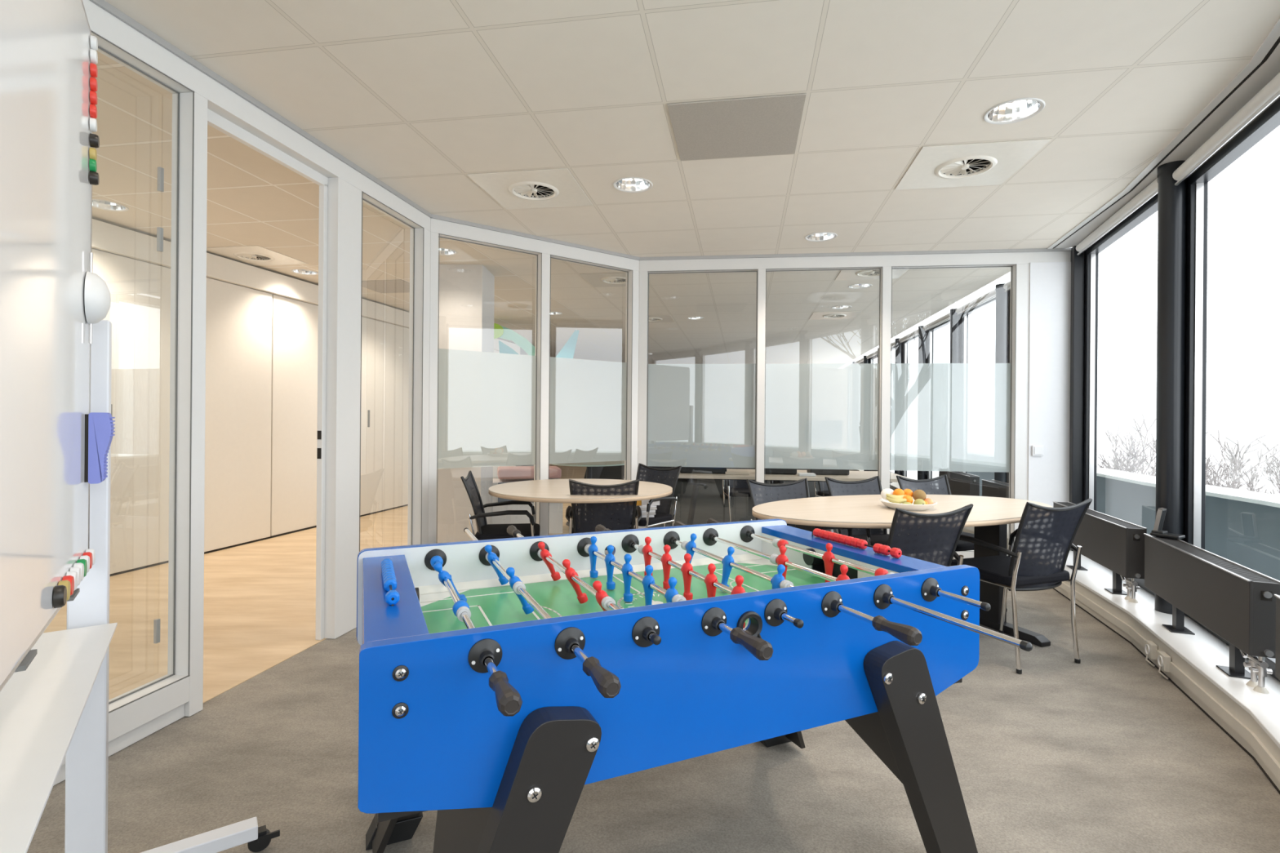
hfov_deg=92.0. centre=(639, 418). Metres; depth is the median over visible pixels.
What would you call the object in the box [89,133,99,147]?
magnet
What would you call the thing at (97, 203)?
recessed light
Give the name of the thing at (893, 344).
window
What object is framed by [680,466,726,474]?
storage box
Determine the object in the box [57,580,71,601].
magnet
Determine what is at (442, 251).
recessed light
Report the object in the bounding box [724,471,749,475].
paper stack
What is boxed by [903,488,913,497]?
mandarin
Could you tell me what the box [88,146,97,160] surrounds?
magnet
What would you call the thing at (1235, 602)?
radiator
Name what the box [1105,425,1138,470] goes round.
bare tree
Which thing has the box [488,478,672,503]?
round table
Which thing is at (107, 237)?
wall
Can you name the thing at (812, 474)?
paper stack
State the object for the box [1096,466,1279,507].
coping
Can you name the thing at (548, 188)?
ceiling vent
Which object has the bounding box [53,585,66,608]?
magnet
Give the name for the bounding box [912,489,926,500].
kiwi
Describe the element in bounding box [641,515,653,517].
magazine
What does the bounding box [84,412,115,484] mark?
eraser
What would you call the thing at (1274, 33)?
trim
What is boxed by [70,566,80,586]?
magnet
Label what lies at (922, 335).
column
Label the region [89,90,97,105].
magnet
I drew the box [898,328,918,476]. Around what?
window
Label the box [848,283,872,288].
recessed light
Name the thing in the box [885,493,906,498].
banana
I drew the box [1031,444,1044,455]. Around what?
light switch
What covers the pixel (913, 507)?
fruit bowl
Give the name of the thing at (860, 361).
window
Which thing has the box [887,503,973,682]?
armchair
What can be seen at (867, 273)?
ceiling vent
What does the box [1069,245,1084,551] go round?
column
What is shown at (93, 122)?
magnet
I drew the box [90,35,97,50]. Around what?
magnet
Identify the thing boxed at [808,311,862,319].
ceiling vent
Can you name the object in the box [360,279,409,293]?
ceiling vent
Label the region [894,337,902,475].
column
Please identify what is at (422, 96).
ceiling
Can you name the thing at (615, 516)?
armchair
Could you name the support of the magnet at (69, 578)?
attached to the whiteboard
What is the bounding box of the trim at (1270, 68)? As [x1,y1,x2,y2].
[1054,42,1279,248]
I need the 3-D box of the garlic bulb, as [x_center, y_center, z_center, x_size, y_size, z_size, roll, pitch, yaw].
[1.317,0.405,3.280,0.075,0.065,0.068,0,0,0]
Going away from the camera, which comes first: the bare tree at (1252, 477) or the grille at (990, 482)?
the grille at (990, 482)
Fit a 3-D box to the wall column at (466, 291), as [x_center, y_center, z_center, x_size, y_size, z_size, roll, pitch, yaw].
[-1.659,-0.112,5.720,0.500,2.517,0.450,0,0,0]
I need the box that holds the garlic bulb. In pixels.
[880,488,893,500]
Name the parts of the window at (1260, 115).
head panel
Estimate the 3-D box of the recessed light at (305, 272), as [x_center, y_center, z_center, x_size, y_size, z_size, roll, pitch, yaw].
[-3.163,-1.432,5.838,0.232,0.110,0.232,0,0,9]
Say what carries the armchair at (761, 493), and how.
on the floor at (1104, 753)
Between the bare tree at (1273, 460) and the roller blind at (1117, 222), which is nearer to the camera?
the roller blind at (1117, 222)
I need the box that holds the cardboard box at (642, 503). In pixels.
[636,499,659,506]
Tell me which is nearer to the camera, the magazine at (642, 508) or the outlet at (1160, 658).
the outlet at (1160, 658)
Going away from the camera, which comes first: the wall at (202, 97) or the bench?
the wall at (202, 97)
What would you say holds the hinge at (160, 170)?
in the wall at (202, 97)
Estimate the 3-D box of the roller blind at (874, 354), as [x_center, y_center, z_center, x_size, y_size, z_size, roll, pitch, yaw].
[4.647,-1.278,12.299,0.064,0.064,1.190,0,0,10]
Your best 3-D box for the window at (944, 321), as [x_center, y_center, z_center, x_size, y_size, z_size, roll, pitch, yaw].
[3.982,-0.159,8.181,0.152,2.372,1.390,0,0,10]
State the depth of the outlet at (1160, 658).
2.81 m
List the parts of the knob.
thin rod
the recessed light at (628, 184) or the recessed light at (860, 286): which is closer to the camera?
the recessed light at (628, 184)
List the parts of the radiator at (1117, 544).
rail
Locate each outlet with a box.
[1144,644,1150,654]
[1157,655,1163,666]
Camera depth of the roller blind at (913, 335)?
9.57 m
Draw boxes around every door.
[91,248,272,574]
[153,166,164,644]
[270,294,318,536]
[359,316,408,515]
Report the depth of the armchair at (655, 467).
6.40 m
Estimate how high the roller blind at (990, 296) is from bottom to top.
0.064 m
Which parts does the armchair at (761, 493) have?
backrest, frame, armrest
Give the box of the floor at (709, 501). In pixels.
[572,465,890,533]
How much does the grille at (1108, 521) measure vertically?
0.008 m
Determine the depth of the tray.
0.99 m
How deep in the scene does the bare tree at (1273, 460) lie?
17.70 m
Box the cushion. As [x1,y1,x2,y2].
[497,466,561,479]
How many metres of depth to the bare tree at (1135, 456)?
10.44 m
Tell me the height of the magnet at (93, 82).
0.029 m
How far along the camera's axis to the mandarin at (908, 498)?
3.17 m
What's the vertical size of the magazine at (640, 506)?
0.016 m
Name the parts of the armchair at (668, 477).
leg, seat, backrest, seat rail, armrest, leg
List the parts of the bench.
panel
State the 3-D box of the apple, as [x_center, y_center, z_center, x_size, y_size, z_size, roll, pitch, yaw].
[1.492,0.438,3.200,0.052,0.048,0.052,0,0,0]
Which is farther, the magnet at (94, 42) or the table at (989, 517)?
the table at (989, 517)
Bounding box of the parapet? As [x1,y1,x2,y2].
[967,471,1279,581]
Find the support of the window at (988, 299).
in the wall at (884, 416)
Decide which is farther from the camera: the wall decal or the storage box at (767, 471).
the wall decal
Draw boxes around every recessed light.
[92,199,128,211]
[290,269,318,275]
[438,247,457,255]
[549,311,562,315]
[613,177,653,192]
[687,316,704,319]
[804,231,837,241]
[831,305,851,309]
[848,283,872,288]
[983,97,1045,124]
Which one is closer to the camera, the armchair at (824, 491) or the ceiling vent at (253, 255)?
the ceiling vent at (253, 255)
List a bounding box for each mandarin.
[893,488,904,495]
[902,494,913,502]
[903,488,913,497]
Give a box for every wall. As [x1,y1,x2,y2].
[53,0,431,785]
[91,218,519,576]
[427,213,639,554]
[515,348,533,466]
[637,247,1071,559]
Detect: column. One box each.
[435,264,494,543]
[863,355,869,363]
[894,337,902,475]
[917,325,927,479]
[949,308,959,363]
[994,283,1008,483]
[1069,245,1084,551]
[1154,160,1186,614]
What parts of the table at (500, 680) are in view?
leg panel, rod, handle, handle, leg panel, rod, panel, rod, handle, handle, rod, panel, handle, handle, rod, handle, rod, leg panel, rod, rod, handle, leg panel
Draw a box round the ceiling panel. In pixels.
[666,93,806,160]
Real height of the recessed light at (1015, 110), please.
0.110 m
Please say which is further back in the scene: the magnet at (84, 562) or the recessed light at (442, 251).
the recessed light at (442, 251)
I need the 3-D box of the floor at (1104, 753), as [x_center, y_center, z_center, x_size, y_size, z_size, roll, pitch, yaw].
[-0.285,1.284,6.500,11.451,0.248,21.000,0,0,0]
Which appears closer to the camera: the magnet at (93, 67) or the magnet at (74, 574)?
the magnet at (74, 574)
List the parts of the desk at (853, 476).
leg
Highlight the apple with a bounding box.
[924,497,933,504]
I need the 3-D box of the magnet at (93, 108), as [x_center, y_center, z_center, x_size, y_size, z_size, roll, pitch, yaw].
[-1.216,-0.683,1.375,0.010,0.029,0.029,0,0,-35]
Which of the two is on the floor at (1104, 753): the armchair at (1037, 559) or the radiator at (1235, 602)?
the armchair at (1037, 559)
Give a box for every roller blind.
[866,350,877,358]
[898,328,918,342]
[922,312,950,329]
[955,288,995,313]
[1003,280,1010,289]
[1075,177,1158,251]
[1172,71,1279,180]
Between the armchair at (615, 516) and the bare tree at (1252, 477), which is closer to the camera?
the armchair at (615, 516)
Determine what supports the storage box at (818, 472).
on the desk at (853, 476)
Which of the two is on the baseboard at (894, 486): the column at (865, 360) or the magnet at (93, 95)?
the column at (865, 360)
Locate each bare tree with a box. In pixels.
[1096,439,1152,475]
[1097,431,1216,484]
[1101,413,1155,476]
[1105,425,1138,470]
[1205,430,1279,494]
[1205,445,1266,492]
[1205,453,1267,491]
[1254,435,1279,493]
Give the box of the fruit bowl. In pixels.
[879,498,937,511]
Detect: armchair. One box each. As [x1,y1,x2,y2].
[460,470,540,540]
[565,479,642,550]
[622,466,672,526]
[634,463,681,528]
[722,467,773,522]
[722,480,731,499]
[746,477,852,537]
[813,481,837,533]
[824,475,888,546]
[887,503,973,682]
[896,474,1007,611]
[950,498,1092,674]
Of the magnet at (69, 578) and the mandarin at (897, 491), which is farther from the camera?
the mandarin at (897, 491)
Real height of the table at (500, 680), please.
0.801 m
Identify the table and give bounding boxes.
[356,518,1032,852]
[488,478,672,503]
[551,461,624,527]
[751,494,1053,647]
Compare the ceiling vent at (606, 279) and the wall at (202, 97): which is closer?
the wall at (202, 97)
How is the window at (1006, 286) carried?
in the wall at (884, 416)
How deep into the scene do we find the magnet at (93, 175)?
1.37 m
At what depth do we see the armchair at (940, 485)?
4.14 m
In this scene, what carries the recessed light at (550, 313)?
in the ceiling
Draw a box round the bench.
[492,466,563,533]
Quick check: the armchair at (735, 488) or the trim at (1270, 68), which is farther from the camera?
the armchair at (735, 488)
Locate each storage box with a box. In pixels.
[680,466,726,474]
[764,468,796,474]
[806,469,849,475]
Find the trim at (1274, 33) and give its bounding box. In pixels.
[1046,17,1279,248]
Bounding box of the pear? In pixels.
[913,498,925,504]
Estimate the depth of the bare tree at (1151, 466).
11.29 m
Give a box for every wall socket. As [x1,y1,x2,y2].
[1144,640,1157,666]
[1157,651,1171,679]
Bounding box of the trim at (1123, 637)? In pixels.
[1053,588,1279,794]
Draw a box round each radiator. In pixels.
[938,471,979,496]
[981,479,1008,497]
[1053,501,1146,603]
[1143,533,1279,693]
[1274,594,1279,679]
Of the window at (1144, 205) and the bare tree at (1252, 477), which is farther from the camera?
the bare tree at (1252, 477)
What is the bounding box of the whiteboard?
[0,0,279,852]
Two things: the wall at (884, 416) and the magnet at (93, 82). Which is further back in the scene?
the wall at (884, 416)
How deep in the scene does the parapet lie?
4.95 m
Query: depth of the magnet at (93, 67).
1.37 m
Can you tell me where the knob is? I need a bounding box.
[84,252,111,343]
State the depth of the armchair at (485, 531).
3.98 m
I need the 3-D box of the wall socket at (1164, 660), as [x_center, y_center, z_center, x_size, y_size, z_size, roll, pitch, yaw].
[2.374,1.123,2.804,0.036,0.108,0.075,0,0,22]
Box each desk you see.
[678,468,915,524]
[773,470,877,484]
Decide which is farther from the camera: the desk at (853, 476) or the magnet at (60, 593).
the desk at (853, 476)
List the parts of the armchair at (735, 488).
leg, leg, seat, backrest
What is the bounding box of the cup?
[736,610,762,638]
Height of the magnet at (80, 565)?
0.038 m
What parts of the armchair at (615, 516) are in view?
armrest, leg, leg, armrest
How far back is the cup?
1.27 m
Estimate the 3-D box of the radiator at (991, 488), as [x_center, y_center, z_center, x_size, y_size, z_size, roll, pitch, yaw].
[3.356,0.813,5.614,0.100,0.415,1.062,0,0,10]
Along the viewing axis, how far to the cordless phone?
3.13 m
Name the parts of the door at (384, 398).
recessed pull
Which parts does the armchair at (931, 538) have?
backrest, frame, armrest, leg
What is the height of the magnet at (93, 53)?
0.029 m
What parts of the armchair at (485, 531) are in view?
leg, frame, backrest, armrest, seat, armrest, leg, leg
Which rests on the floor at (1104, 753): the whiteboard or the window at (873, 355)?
the whiteboard
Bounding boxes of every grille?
[954,471,976,476]
[986,480,1008,485]
[1057,502,1142,528]
[1151,535,1278,583]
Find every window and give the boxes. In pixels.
[854,357,863,363]
[866,350,877,363]
[890,341,895,473]
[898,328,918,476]
[922,312,950,479]
[955,288,995,473]
[1003,280,1010,483]
[1075,177,1158,595]
[1172,71,1279,681]
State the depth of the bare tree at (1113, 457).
17.58 m
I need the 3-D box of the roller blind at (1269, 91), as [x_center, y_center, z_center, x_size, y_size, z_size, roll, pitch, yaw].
[2.516,-1.250,2.591,0.064,0.064,1.251,0,0,24]
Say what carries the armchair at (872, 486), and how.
on the floor at (1104, 753)
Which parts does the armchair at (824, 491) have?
leg, seat, backrest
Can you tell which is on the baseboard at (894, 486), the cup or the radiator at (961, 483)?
the radiator at (961, 483)
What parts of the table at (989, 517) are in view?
cross rail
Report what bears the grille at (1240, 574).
attached to the radiator at (1235, 602)
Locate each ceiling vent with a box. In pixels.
[206,245,307,266]
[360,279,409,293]
[466,168,592,209]
[579,272,649,287]
[648,315,675,322]
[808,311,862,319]
[835,269,907,280]
[894,138,1051,190]
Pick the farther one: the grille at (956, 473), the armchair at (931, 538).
the grille at (956, 473)
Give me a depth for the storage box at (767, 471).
5.51 m
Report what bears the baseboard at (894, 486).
attached to the wall at (884, 416)
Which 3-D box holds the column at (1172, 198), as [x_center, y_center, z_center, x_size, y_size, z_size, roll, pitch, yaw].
[2.791,-0.157,3.250,0.124,2.349,0.124,0,0,0]
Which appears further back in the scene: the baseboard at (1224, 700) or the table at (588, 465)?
the table at (588, 465)
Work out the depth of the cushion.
6.12 m
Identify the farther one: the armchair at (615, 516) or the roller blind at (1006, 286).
the roller blind at (1006, 286)
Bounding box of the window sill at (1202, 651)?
[1064,550,1279,748]
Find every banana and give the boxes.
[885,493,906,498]
[885,496,906,503]
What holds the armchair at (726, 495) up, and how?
on the floor at (709, 501)
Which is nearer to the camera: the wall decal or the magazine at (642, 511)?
the magazine at (642, 511)
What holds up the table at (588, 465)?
on the floor at (709, 501)
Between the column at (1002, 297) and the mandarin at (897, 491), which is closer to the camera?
the mandarin at (897, 491)
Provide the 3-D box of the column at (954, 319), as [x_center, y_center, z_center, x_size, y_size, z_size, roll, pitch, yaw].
[3.817,-0.149,7.501,0.118,2.349,0.118,0,0,0]
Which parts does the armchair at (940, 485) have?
frame, backrest, seat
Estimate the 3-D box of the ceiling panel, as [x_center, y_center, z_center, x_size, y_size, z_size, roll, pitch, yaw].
[0.452,-1.349,2.901,0.582,0.006,0.582,0,0,9]
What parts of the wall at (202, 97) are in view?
lock plate, lock plate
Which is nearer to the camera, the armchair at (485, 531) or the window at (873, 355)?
the armchair at (485, 531)
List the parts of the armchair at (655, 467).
backrest, leg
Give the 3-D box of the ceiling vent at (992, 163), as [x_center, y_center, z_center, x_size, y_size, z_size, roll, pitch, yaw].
[1.734,-1.371,3.296,0.580,0.084,0.580,0,0,9]
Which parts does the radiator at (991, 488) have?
rail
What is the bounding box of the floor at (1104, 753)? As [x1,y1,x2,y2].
[26,588,1279,852]
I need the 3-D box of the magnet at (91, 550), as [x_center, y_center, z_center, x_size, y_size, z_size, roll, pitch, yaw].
[-1.217,0.308,1.368,0.013,0.038,0.038,0,0,-35]
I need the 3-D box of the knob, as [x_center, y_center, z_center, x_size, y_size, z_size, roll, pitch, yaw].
[-1.199,-0.265,1.371,0.038,0.200,0.116,0,0,-35]
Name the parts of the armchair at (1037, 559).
armrest, seat rail, leg, seat, leg, armrest, frame, backrest, leg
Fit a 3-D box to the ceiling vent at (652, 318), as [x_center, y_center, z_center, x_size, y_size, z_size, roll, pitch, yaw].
[0.158,-1.384,8.425,0.580,0.084,0.580,0,0,9]
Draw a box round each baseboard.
[849,469,1008,549]
[1053,577,1279,790]
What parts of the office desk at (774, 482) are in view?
leg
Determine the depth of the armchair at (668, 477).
4.76 m
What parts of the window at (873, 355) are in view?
frame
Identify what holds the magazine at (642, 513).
on the magazine at (643, 516)
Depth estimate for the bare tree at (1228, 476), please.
16.96 m
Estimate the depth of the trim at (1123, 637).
2.51 m
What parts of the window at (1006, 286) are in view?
frame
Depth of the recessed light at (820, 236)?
4.66 m
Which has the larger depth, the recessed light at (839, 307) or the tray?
the recessed light at (839, 307)
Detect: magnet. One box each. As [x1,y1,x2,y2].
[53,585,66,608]
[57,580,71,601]
[62,575,74,595]
[66,570,77,591]
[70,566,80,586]
[73,562,84,581]
[76,559,87,577]
[80,555,89,573]
[82,551,92,568]
[85,548,95,565]
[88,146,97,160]
[88,158,97,171]
[88,170,98,185]
[89,48,97,63]
[89,62,97,77]
[89,76,97,91]
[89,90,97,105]
[89,103,97,118]
[89,117,97,132]
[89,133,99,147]
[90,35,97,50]
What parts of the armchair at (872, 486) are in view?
seat, armrest, leg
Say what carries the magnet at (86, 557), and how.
attached to the whiteboard
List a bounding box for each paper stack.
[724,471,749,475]
[797,472,815,476]
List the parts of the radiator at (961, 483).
rail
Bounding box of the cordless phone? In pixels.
[1150,507,1185,539]
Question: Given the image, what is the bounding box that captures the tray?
[0,622,117,852]
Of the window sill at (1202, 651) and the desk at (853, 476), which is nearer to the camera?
the window sill at (1202, 651)
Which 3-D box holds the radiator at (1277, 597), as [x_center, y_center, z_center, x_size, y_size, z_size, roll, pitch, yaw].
[1.923,0.802,1.599,0.100,0.415,1.103,0,0,30]
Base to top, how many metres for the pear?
0.049 m
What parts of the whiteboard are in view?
edge frame, post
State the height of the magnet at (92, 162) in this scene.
0.029 m
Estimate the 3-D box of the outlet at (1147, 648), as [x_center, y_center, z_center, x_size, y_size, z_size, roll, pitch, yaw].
[2.424,1.104,2.951,0.006,0.048,0.048,0,0,22]
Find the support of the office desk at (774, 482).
on the floor at (709, 501)
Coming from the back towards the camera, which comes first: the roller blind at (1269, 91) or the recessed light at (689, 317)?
the recessed light at (689, 317)
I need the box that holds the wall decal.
[493,323,578,358]
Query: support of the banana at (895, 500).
in the fruit bowl
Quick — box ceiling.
[92,0,1279,364]
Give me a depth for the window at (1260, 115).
3.14 m
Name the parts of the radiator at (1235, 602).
rail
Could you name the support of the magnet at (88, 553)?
attached to the whiteboard
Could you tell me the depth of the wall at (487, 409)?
4.67 m
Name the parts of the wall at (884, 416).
wall panel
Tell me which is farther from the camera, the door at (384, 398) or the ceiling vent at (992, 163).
the door at (384, 398)
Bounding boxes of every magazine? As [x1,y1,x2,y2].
[636,505,656,508]
[640,507,657,511]
[641,510,655,512]
[641,512,655,515]
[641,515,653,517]
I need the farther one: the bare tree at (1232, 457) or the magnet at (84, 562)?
the bare tree at (1232, 457)
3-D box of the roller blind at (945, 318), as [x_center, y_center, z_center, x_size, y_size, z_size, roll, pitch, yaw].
[3.948,-1.284,8.188,0.064,0.064,1.190,0,0,10]

